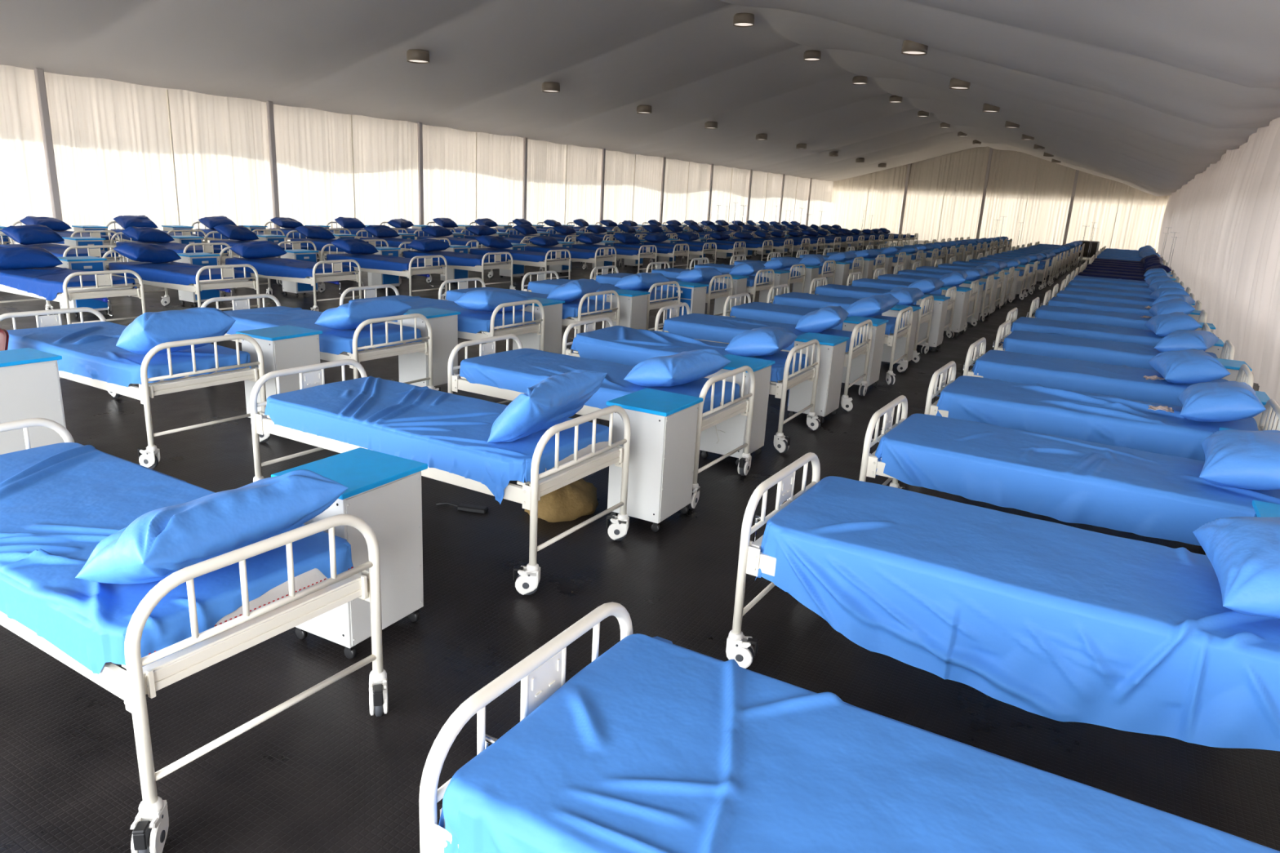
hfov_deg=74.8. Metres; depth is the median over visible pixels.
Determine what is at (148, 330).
pillow
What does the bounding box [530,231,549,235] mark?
base cabinet
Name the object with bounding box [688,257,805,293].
hospital bed
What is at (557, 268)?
base cabinet
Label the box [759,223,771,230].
pillow
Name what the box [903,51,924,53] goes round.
diffuser
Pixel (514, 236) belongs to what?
hospital bed
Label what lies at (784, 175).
pillar
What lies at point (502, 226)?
base cabinet
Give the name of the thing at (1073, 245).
pillow
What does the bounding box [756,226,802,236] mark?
hospital bed
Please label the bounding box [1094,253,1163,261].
hospital bed
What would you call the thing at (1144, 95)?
ceiling
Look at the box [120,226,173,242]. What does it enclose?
pillow
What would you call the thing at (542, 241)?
pillow
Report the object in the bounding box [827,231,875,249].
hospital bed
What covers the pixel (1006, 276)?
base cabinet
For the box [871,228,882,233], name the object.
pillow
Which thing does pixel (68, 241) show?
base cabinet
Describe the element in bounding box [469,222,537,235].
hospital bed
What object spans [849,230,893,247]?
hospital bed
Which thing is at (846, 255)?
pillow
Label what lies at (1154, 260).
pillow
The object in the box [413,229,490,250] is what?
hospital bed
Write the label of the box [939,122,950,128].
ceiling lamp
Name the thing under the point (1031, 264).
base cabinet
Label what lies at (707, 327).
hospital bed
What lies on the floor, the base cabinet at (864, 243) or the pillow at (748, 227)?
the base cabinet at (864, 243)
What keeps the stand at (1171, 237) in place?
on the floor
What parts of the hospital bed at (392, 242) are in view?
headboard, bed frame, footboard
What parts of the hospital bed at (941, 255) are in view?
footboard, bed frame, headboard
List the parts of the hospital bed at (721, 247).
bed frame, footboard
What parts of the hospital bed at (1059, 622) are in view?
brake lever, crank handle, rail, rail, footboard, cross rail, card plate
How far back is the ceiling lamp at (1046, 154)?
47.05 m
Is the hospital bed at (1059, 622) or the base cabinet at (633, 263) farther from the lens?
the base cabinet at (633, 263)
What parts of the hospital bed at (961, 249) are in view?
headboard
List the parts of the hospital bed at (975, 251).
headboard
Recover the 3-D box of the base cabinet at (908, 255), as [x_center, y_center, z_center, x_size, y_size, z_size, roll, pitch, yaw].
[7.998,-4.880,25.578,0.430,0.802,0.516,11,17,27]
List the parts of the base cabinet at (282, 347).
panel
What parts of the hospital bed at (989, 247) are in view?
headboard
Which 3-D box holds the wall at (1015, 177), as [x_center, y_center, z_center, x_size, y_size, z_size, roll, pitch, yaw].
[24.611,-16.536,59.492,22.410,7.055,0.130,11,17,28]
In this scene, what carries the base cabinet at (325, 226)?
on the floor
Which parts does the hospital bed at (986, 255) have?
footboard, headboard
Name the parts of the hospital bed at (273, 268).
headboard, rail, mattress, footboard, cross rail, card plate, rail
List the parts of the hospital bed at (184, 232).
headboard, bed frame, footboard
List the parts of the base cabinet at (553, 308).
panel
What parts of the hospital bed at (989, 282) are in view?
footboard, bed frame, headboard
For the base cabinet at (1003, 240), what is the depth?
45.09 m
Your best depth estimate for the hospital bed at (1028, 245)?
39.94 m
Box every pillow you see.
[0,224,64,244]
[0,246,62,269]
[19,216,71,231]
[75,469,348,584]
[112,242,181,262]
[113,215,158,229]
[115,306,235,354]
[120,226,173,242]
[198,215,236,229]
[213,224,258,240]
[229,240,286,258]
[270,217,303,228]
[294,225,335,239]
[314,297,411,329]
[331,238,378,254]
[334,217,365,228]
[364,225,399,238]
[387,217,413,228]
[407,238,449,252]
[421,225,453,237]
[432,217,457,227]
[454,289,530,311]
[466,224,496,235]
[474,217,497,226]
[475,235,512,248]
[486,368,607,443]
[512,218,532,226]
[513,223,537,235]
[528,235,559,246]
[543,219,561,226]
[546,278,601,302]
[553,225,576,234]
[573,218,589,226]
[575,233,602,244]
[586,224,607,233]
[600,219,617,226]
[613,232,640,243]
[614,272,670,290]
[617,223,635,233]
[622,220,638,226]
[623,348,731,386]
[642,224,662,232]
[643,233,668,242]
[648,219,661,226]
[665,223,683,232]
[666,219,681,226]
[675,267,722,283]
[676,231,699,241]
[684,219,698,225]
[688,223,703,231]
[700,220,715,226]
[709,224,725,231]
[709,231,730,239]
[715,219,728,226]
[724,326,797,356]
[728,223,741,231]
[728,262,764,275]
[732,220,744,226]
[733,231,753,239]
[742,224,758,231]
[746,220,755,226]
[754,230,770,238]
[758,220,769,225]
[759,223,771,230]
[764,257,799,270]
[768,221,780,225]
[770,230,785,237]
[773,223,786,230]
[781,220,789,225]
[786,223,798,230]
[787,230,804,236]
[790,221,799,225]
[795,306,848,333]
[799,224,808,229]
[799,253,824,266]
[802,230,818,235]
[810,224,819,229]
[817,229,828,235]
[821,224,832,229]
[827,251,856,261]
[829,229,844,235]
[831,224,841,229]
[839,228,853,235]
[845,293,899,317]
[850,228,861,234]
[854,249,880,258]
[862,228,874,234]
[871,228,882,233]
[879,227,890,233]
[880,246,897,255]
[882,287,924,305]
[899,245,918,253]
[907,278,944,293]
[915,244,933,251]
[929,243,941,249]
[937,242,951,248]
[939,271,968,287]
[946,240,957,247]
[955,240,968,245]
[964,268,986,280]
[966,240,976,244]
[968,265,998,275]
[973,238,983,244]
[979,237,988,243]
[983,261,1008,271]
[1003,258,1021,267]
[1014,256,1031,265]
[1026,253,1043,262]
[1036,251,1055,257]
[1039,253,1050,260]
[1048,248,1059,254]
[1051,247,1064,253]
[1053,245,1066,251]
[1061,244,1070,250]
[1066,243,1076,248]
[1138,248,1155,253]
[1138,250,1153,257]
[1140,255,1157,263]
[1142,251,1160,257]
[1142,262,1163,270]
[1143,257,1163,265]
[1143,259,1163,267]
[1143,268,1166,276]
[1144,264,1171,272]
[1144,271,1170,280]
[1144,311,1200,337]
[1145,275,1173,285]
[1147,348,1230,383]
[1148,280,1184,291]
[1148,297,1195,315]
[1149,287,1189,299]
[1151,293,1195,305]
[1154,329,1219,352]
[1177,381,1266,422]
[1192,516,1279,618]
[1199,429,1279,490]
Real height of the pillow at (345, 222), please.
0.312 m
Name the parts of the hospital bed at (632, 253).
headboard, bed frame, footboard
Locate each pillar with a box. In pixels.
[33,67,62,221]
[266,100,279,228]
[417,122,423,224]
[522,137,527,219]
[599,148,605,225]
[659,156,666,224]
[706,164,713,220]
[746,169,752,224]
[778,173,785,223]
[805,177,812,226]
[898,163,911,234]
[976,147,993,238]
[1062,169,1079,244]
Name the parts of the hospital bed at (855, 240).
bed frame, footboard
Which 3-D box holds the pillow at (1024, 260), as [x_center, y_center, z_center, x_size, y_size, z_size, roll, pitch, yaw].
[10.687,-4.642,23.496,0.468,0.280,0.742,12,18,29]
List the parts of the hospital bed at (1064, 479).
footboard, rail, rail, cross rail, card plate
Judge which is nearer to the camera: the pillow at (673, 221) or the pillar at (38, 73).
the pillar at (38, 73)
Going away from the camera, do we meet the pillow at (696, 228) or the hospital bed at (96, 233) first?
the hospital bed at (96, 233)
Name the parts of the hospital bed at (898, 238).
footboard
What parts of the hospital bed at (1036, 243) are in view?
headboard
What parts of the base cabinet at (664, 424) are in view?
panel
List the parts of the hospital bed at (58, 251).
footboard, card plate, cross rail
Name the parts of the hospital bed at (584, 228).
footboard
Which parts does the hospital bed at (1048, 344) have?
footboard, headboard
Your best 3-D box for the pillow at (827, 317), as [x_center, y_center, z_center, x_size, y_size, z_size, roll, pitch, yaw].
[1.979,-1.159,9.060,0.459,0.304,0.744,8,16,19]
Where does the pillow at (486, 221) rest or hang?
on the hospital bed
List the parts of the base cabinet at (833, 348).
panel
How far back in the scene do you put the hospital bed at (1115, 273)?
23.11 m
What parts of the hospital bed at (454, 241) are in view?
headboard, bed frame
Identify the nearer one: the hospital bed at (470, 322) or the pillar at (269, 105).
the hospital bed at (470, 322)
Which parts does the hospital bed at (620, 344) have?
footboard, card plate, rail, brake lever, rail, headboard, cross rail, brake lever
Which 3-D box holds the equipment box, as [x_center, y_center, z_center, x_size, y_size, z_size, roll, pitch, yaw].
[24.786,-9.765,46.332,1.000,1.000,0.520,11,17,28]
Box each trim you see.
[166,88,180,225]
[351,115,355,217]
[475,132,476,219]
[564,144,567,224]
[631,154,635,221]
[684,161,689,224]
[728,168,733,221]
[763,173,768,221]
[937,192,944,241]
[1019,198,1027,244]
[1109,202,1119,248]
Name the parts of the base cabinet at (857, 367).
panel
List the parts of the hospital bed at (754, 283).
footboard, rail, headboard, cross rail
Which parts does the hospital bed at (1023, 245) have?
headboard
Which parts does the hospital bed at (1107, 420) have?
footboard, cross rail, rail, card plate, headboard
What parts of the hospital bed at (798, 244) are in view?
bed frame, footboard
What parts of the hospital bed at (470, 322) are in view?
footboard, card plate, rail, mattress, headboard, cross rail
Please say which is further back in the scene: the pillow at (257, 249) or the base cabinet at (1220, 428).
the pillow at (257, 249)
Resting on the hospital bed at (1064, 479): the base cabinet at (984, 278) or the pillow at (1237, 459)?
the pillow at (1237, 459)
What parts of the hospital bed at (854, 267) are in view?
footboard, bed frame, headboard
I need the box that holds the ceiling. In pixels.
[0,0,1279,195]
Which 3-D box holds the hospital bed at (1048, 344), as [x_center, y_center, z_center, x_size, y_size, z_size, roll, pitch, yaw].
[5.237,-0.657,9.485,2.336,0.890,1.026,12,18,29]
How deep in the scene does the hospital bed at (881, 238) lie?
41.93 m
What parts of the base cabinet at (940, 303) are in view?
panel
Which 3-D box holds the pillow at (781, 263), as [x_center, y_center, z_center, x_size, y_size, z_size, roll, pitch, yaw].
[2.900,-3.348,17.200,0.471,0.284,0.744,14,19,36]
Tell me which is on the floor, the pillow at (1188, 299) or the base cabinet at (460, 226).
the base cabinet at (460, 226)
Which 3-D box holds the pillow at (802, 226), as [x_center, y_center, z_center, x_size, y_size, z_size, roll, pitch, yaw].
[9.273,-11.271,47.295,0.465,0.285,0.740,9,16,19]
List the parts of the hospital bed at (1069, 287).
footboard, headboard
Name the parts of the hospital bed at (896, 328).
footboard, card plate, rail, rail, headboard, cross rail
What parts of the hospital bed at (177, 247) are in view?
headboard, bed frame, footboard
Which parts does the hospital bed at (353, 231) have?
headboard, footboard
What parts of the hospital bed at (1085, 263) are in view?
footboard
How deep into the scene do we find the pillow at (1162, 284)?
16.46 m
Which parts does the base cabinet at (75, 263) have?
drawer, handle, cabinet door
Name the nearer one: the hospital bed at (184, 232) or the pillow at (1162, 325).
the pillow at (1162, 325)
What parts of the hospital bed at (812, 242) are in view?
bed frame, footboard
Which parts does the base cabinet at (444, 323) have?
panel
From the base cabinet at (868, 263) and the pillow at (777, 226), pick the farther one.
the pillow at (777, 226)
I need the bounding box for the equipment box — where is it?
[1078,240,1099,259]
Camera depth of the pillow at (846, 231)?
42.54 m
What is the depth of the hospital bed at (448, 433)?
4.83 m
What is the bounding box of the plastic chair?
[0,328,8,351]
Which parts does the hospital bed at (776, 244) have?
bed frame, footboard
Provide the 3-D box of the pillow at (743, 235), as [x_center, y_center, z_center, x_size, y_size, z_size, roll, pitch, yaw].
[3.848,-7.107,31.143,0.478,0.255,0.741,14,19,33]
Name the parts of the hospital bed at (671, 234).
footboard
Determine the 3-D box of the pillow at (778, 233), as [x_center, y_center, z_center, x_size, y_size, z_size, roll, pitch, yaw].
[5.692,-7.952,34.536,0.474,0.270,0.742,9,16,21]
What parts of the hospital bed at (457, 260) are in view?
headboard, bed frame, mattress, footboard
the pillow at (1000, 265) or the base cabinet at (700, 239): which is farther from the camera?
the base cabinet at (700, 239)
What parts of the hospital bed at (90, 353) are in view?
card plate, footboard, rail, brake lever, mattress, headboard, cross rail, rail, rail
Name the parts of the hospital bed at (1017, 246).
headboard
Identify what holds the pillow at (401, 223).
on the hospital bed at (409, 230)
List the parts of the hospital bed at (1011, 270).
footboard, headboard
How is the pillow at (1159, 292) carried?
on the hospital bed at (1086, 295)
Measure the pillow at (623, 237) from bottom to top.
0.295 m
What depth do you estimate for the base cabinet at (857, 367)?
9.67 m
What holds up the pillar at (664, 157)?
on the floor
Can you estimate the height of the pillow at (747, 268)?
0.268 m
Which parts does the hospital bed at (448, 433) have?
cross rail, rail, footboard, card plate, rail, brake lever, mattress, headboard, rail, cross rail, brake lever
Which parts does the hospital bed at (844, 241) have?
bed frame, footboard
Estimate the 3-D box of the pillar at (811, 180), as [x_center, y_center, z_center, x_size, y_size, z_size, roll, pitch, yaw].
[12.145,-15.866,60.387,0.100,3.970,0.160,11,17,28]
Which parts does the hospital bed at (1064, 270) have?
headboard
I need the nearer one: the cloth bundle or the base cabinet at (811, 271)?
the cloth bundle
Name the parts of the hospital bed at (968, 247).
headboard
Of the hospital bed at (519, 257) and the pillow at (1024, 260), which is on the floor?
the hospital bed at (519, 257)
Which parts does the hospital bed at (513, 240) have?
footboard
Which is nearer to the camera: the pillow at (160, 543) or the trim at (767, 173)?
the pillow at (160, 543)
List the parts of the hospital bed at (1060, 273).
headboard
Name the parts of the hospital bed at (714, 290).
footboard, card plate, headboard, cross rail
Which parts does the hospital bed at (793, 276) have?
footboard, bed frame, headboard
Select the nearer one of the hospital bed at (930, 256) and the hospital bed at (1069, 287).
the hospital bed at (1069, 287)
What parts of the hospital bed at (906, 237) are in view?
footboard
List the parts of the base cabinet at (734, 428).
panel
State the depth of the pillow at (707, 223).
44.03 m
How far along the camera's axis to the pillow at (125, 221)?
18.65 m
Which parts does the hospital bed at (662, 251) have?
headboard, bed frame, footboard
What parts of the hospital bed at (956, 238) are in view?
headboard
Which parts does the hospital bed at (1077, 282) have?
footboard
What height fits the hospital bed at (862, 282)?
0.890 m
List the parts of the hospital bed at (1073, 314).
footboard, headboard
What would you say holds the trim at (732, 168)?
attached to the wall at (112, 140)
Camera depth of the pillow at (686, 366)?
5.97 m
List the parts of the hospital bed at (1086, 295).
footboard, headboard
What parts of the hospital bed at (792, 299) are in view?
footboard, card plate, rail, headboard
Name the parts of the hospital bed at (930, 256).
footboard, bed frame, headboard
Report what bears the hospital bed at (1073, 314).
on the floor
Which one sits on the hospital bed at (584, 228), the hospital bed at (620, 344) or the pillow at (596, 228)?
the pillow at (596, 228)
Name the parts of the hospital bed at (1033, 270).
footboard, bed frame, headboard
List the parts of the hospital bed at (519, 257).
headboard, bed frame, mattress, footboard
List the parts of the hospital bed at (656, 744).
cross rail, crank handle, footboard, card plate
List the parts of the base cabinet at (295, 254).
drawer, cabinet door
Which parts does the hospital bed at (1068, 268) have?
headboard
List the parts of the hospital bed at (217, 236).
headboard, bed frame, footboard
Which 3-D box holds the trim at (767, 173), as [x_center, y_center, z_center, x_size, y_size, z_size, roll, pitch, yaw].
[7.978,-14.131,53.357,0.024,3.910,0.024,11,17,28]
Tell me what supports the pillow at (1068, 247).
on the hospital bed at (1017, 246)
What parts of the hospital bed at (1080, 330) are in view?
footboard, headboard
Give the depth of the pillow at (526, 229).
25.30 m
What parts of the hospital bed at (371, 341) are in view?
footboard, card plate, rail, mattress, headboard, cross rail, rail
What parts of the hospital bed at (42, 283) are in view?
rail, rail, mattress, cross rail, card plate, footboard, rail, crank handle, rail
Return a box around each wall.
[0,64,833,257]
[828,146,1169,253]
[1157,116,1279,406]
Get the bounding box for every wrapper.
[1143,375,1164,380]
[1147,405,1173,413]
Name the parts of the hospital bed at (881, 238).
footboard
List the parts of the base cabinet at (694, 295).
cabinet door, drawer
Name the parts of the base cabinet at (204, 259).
drawer, cabinet door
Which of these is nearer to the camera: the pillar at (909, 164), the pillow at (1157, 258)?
the pillow at (1157, 258)
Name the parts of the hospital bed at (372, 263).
headboard, rail, mattress, footboard, cross rail, card plate, rail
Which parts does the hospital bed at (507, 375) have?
cross rail, footboard, card plate, rail, rail, rail, headboard, cross rail, brake lever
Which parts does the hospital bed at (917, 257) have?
footboard, bed frame, headboard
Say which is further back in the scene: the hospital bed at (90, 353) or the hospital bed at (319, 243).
the hospital bed at (319, 243)
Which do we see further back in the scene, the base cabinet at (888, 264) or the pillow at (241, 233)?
the base cabinet at (888, 264)
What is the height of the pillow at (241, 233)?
0.324 m
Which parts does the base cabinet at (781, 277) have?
panel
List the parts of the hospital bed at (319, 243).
headboard, bed frame, footboard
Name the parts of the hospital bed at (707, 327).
footboard, card plate, rail, rail, headboard, cross rail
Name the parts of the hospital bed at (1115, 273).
footboard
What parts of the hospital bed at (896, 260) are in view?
footboard, bed frame, headboard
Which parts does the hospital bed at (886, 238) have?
footboard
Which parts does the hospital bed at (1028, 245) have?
headboard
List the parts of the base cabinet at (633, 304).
panel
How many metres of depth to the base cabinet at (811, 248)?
38.81 m
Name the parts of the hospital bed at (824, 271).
footboard, bed frame, headboard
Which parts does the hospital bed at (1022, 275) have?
footboard, bed frame, headboard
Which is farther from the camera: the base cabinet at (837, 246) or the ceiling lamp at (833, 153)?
the ceiling lamp at (833, 153)
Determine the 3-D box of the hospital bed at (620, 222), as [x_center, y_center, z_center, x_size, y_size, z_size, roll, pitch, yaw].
[0.202,-8.574,37.282,2.312,0.890,1.028,12,18,28]
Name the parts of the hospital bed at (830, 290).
footboard, headboard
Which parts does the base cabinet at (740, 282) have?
panel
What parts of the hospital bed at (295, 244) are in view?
headboard, bed frame, footboard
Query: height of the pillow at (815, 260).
0.262 m
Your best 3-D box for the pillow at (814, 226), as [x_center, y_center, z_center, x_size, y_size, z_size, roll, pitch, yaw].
[10.217,-11.662,48.915,0.449,0.305,0.742,8,16,16]
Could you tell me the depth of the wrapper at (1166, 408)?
6.08 m
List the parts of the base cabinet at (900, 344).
panel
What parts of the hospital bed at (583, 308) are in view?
footboard, card plate, rail, headboard, cross rail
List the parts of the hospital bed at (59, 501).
footboard, rail, brake lever, headboard, cross rail, rail, mattress, rail, brake lever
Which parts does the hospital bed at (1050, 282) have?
footboard, headboard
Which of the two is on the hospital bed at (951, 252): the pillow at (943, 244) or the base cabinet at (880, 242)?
the pillow at (943, 244)
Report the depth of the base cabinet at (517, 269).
19.96 m
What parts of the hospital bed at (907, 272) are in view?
footboard, headboard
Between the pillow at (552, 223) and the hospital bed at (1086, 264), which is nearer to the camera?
the hospital bed at (1086, 264)
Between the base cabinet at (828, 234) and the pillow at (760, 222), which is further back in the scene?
the pillow at (760, 222)
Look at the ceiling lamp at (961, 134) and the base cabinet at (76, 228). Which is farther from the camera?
the ceiling lamp at (961, 134)
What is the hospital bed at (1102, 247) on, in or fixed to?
on the floor
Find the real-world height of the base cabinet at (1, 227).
0.802 m
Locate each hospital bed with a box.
[0,231,13,244]
[0,233,131,297]
[0,266,146,324]
[0,306,270,469]
[0,417,388,852]
[12,221,122,260]
[102,249,260,311]
[106,221,208,250]
[110,231,236,288]
[191,221,284,256]
[200,293,440,391]
[204,231,317,285]
[218,246,361,311]
[249,359,631,595]
[264,221,351,260]
[285,230,388,274]
[318,244,447,299]
[326,221,408,239]
[339,284,544,354]
[355,230,450,252]
[379,222,455,238]
[398,241,515,289]
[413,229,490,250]
[418,601,1279,852]
[426,222,498,235]
[438,277,620,333]
[447,333,755,509]
[460,228,537,246]
[466,240,570,279]
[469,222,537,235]
[505,228,582,263]
[506,222,559,235]
[520,238,616,279]
[521,270,680,330]
[537,222,592,233]
[546,228,619,261]
[561,316,822,453]
[566,222,622,234]
[568,237,657,273]
[578,227,648,242]
[590,265,733,315]
[595,222,650,232]
[605,236,688,269]
[612,227,678,257]
[618,222,671,232]
[636,227,699,240]
[638,235,716,264]
[641,222,693,231]
[645,261,774,302]
[654,302,872,411]
[662,222,711,231]
[662,226,715,239]
[671,235,746,265]
[681,222,728,231]
[683,226,737,252]
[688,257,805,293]
[704,234,773,261]
[705,226,758,237]
[722,292,912,385]
[724,226,773,249]
[725,452,1279,751]
[728,233,793,257]
[729,253,835,285]
[741,226,789,236]
[750,232,809,255]
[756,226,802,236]
[766,251,863,285]
[766,284,933,363]
[768,232,825,254]
[770,226,815,235]
[784,226,827,232]
[784,231,841,253]
[795,249,885,279]
[796,235,853,252]
[808,276,956,341]
[814,231,864,249]
[822,247,906,271]
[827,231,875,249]
[840,234,884,248]
[845,245,923,268]
[846,271,978,331]
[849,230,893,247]
[856,230,902,247]
[858,395,1279,546]
[866,244,938,266]
[870,233,910,244]
[872,267,994,321]
[877,243,946,263]
[881,232,918,240]
[889,242,955,263]
[893,263,1004,312]
[901,241,964,261]
[911,261,1014,305]
[912,240,972,258]
[923,240,981,258]
[924,360,1279,461]
[931,239,986,257]
[933,258,1030,300]
[941,239,993,254]
[946,238,997,251]
[948,256,1038,294]
[954,237,1003,252]
[960,236,1007,252]
[961,337,1253,406]
[965,254,1049,290]
[966,236,1012,250]
[977,253,1055,286]
[984,251,1058,279]
[991,249,1062,279]
[991,320,1235,370]
[998,248,1065,276]
[1001,307,1210,346]
[1004,247,1068,274]
[1011,246,1072,271]
[1015,244,1074,268]
[1021,244,1077,267]
[1026,243,1079,265]
[1026,297,1207,330]
[1029,242,1080,262]
[1035,242,1084,262]
[1036,241,1084,259]
[1040,289,1201,315]
[1050,283,1194,306]
[1059,279,1191,298]
[1065,274,1183,292]
[1069,270,1179,286]
[1074,266,1176,281]
[1079,264,1174,276]
[1082,262,1171,274]
[1084,259,1168,271]
[1088,257,1168,267]
[1091,256,1165,265]
[1092,254,1163,263]
[1093,252,1142,260]
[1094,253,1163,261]
[1097,250,1159,257]
[1098,249,1158,256]
[1099,248,1156,254]
[1101,247,1155,253]
[1102,246,1155,252]
[1103,245,1155,251]
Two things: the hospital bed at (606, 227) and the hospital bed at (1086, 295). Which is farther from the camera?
the hospital bed at (606, 227)
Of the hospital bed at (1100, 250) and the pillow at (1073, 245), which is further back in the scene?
the pillow at (1073, 245)
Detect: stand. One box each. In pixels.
[1072,225,1089,271]
[1081,222,1094,263]
[1168,236,1176,267]
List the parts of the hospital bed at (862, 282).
footboard, headboard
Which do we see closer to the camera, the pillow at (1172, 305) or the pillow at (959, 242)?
the pillow at (1172, 305)
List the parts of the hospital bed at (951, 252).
headboard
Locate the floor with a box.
[0,240,1279,852]
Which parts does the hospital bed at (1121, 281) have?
footboard, headboard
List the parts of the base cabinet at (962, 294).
panel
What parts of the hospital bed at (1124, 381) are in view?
footboard, cross rail, card plate, headboard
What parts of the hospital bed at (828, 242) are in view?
bed frame, footboard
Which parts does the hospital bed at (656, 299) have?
footboard, card plate, rail, headboard, cross rail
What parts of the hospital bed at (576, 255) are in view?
headboard, bed frame, footboard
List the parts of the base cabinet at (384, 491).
panel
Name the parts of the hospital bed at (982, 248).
headboard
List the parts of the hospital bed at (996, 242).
headboard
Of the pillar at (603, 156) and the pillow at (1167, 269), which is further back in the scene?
the pillar at (603, 156)
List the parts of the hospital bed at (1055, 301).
footboard, headboard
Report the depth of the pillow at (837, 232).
40.95 m
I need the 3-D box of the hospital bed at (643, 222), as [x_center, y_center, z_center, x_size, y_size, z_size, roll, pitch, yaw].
[1.260,-8.985,38.987,2.408,0.890,1.085,11,17,28]
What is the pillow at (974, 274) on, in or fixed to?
on the hospital bed at (989, 282)
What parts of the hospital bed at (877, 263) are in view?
footboard, bed frame, headboard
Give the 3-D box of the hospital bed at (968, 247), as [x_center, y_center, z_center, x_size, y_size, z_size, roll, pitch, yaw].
[12.623,-7.308,35.161,2.339,0.890,1.046,11,17,28]
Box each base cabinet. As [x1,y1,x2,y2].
[0,226,9,244]
[0,347,66,454]
[55,256,108,317]
[62,236,106,270]
[71,225,108,250]
[161,225,193,234]
[168,235,204,246]
[175,252,221,306]
[235,324,322,424]
[239,225,267,232]
[254,234,286,244]
[271,447,427,659]
[280,248,318,297]
[304,225,330,255]
[332,233,356,239]
[367,246,400,289]
[394,232,416,256]
[397,307,460,386]
[412,224,432,239]
[440,244,470,284]
[443,231,465,238]
[456,224,471,228]
[488,231,509,237]
[495,224,513,228]
[499,242,526,278]
[512,297,564,354]
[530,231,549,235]
[532,224,544,228]
[549,240,573,274]
[561,224,574,228]
[572,231,584,235]
[591,240,614,270]
[601,230,614,234]
[604,288,649,329]
[605,387,702,532]
[623,239,644,267]
[657,238,677,264]
[665,281,708,319]
[688,237,707,261]
[699,354,775,466]
[713,274,748,315]
[716,236,733,259]
[737,235,754,257]
[756,235,771,256]
[758,269,790,302]
[774,235,790,254]
[787,332,849,423]
[791,234,805,253]
[791,264,820,293]
[804,235,817,251]
[819,233,831,250]
[826,261,851,285]
[830,233,839,249]
[840,232,853,248]
[840,315,888,391]
[852,232,862,247]
[852,257,875,280]
[862,232,871,246]
[871,232,879,246]
[872,255,893,277]
[879,232,887,245]
[880,304,920,364]
[893,252,912,272]
[909,251,927,270]
[915,294,950,351]
[924,249,937,266]
[937,248,949,263]
[940,286,971,336]
[946,247,957,263]
[955,245,966,261]
[958,280,985,322]
[964,244,975,261]
[973,244,982,258]
[977,275,999,314]
[979,243,988,257]
[988,271,1009,306]
[1000,267,1021,300]
[1002,240,1008,252]
[1014,264,1025,296]
[1022,262,1034,291]
[1031,259,1040,286]
[1036,258,1047,283]
[1187,310,1200,321]
[1195,322,1215,333]
[1204,339,1224,358]
[1205,427,1237,555]
[1216,358,1252,381]
[1252,500,1279,517]
[1253,391,1270,426]
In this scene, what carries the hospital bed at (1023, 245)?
on the floor
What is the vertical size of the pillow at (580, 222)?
0.322 m
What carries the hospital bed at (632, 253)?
on the floor
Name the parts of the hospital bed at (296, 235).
headboard, footboard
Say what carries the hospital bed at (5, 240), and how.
on the floor
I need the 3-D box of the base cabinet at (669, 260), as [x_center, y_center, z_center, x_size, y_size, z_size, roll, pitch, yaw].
[0.880,-5.592,26.744,0.430,0.802,0.516,11,17,27]
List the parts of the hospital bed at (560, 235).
footboard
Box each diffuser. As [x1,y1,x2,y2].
[409,59,427,62]
[734,22,752,26]
[804,57,819,60]
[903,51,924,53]
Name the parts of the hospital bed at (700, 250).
bed frame, footboard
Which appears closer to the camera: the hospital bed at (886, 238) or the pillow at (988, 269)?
the pillow at (988, 269)
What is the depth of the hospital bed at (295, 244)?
16.83 m
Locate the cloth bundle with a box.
[524,478,598,522]
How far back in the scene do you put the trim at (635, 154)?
39.11 m
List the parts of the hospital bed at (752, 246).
bed frame, footboard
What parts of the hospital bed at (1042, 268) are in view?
footboard, bed frame, headboard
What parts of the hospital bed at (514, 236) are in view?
headboard, footboard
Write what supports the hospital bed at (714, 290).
on the floor
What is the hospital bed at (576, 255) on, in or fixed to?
on the floor
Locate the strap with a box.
[435,502,488,514]
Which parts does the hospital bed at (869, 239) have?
bed frame, footboard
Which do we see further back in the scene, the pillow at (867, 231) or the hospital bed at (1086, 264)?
the pillow at (867, 231)
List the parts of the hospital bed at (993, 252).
headboard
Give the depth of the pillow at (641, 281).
11.88 m
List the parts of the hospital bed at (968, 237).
headboard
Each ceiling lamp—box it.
[406,48,429,63]
[542,81,559,93]
[636,104,652,113]
[704,121,717,128]
[733,13,754,26]
[755,133,767,140]
[795,143,806,149]
[803,49,821,61]
[828,151,838,155]
[852,75,867,84]
[855,157,864,162]
[878,163,886,167]
[888,95,902,102]
[901,40,928,55]
[916,110,928,116]
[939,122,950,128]
[948,77,970,89]
[957,131,967,137]
[972,139,981,144]
[982,102,999,112]
[1004,120,1019,128]
[1021,133,1034,140]
[1033,143,1044,149]
[1043,151,1053,156]
[1051,159,1061,162]
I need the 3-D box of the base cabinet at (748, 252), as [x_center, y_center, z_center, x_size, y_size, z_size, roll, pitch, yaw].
[4.078,-6.927,32.241,0.430,0.802,0.516,12,18,28]
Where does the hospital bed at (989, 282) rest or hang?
on the floor
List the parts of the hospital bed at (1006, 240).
headboard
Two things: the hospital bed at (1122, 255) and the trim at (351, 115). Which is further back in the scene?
the hospital bed at (1122, 255)
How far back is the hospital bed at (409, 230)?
24.92 m
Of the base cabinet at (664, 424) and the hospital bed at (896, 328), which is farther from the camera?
the hospital bed at (896, 328)
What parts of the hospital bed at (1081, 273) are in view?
footboard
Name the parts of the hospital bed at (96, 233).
headboard, bed frame, footboard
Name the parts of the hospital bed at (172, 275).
headboard, rail, rail, mattress, cross rail, footboard, card plate, rail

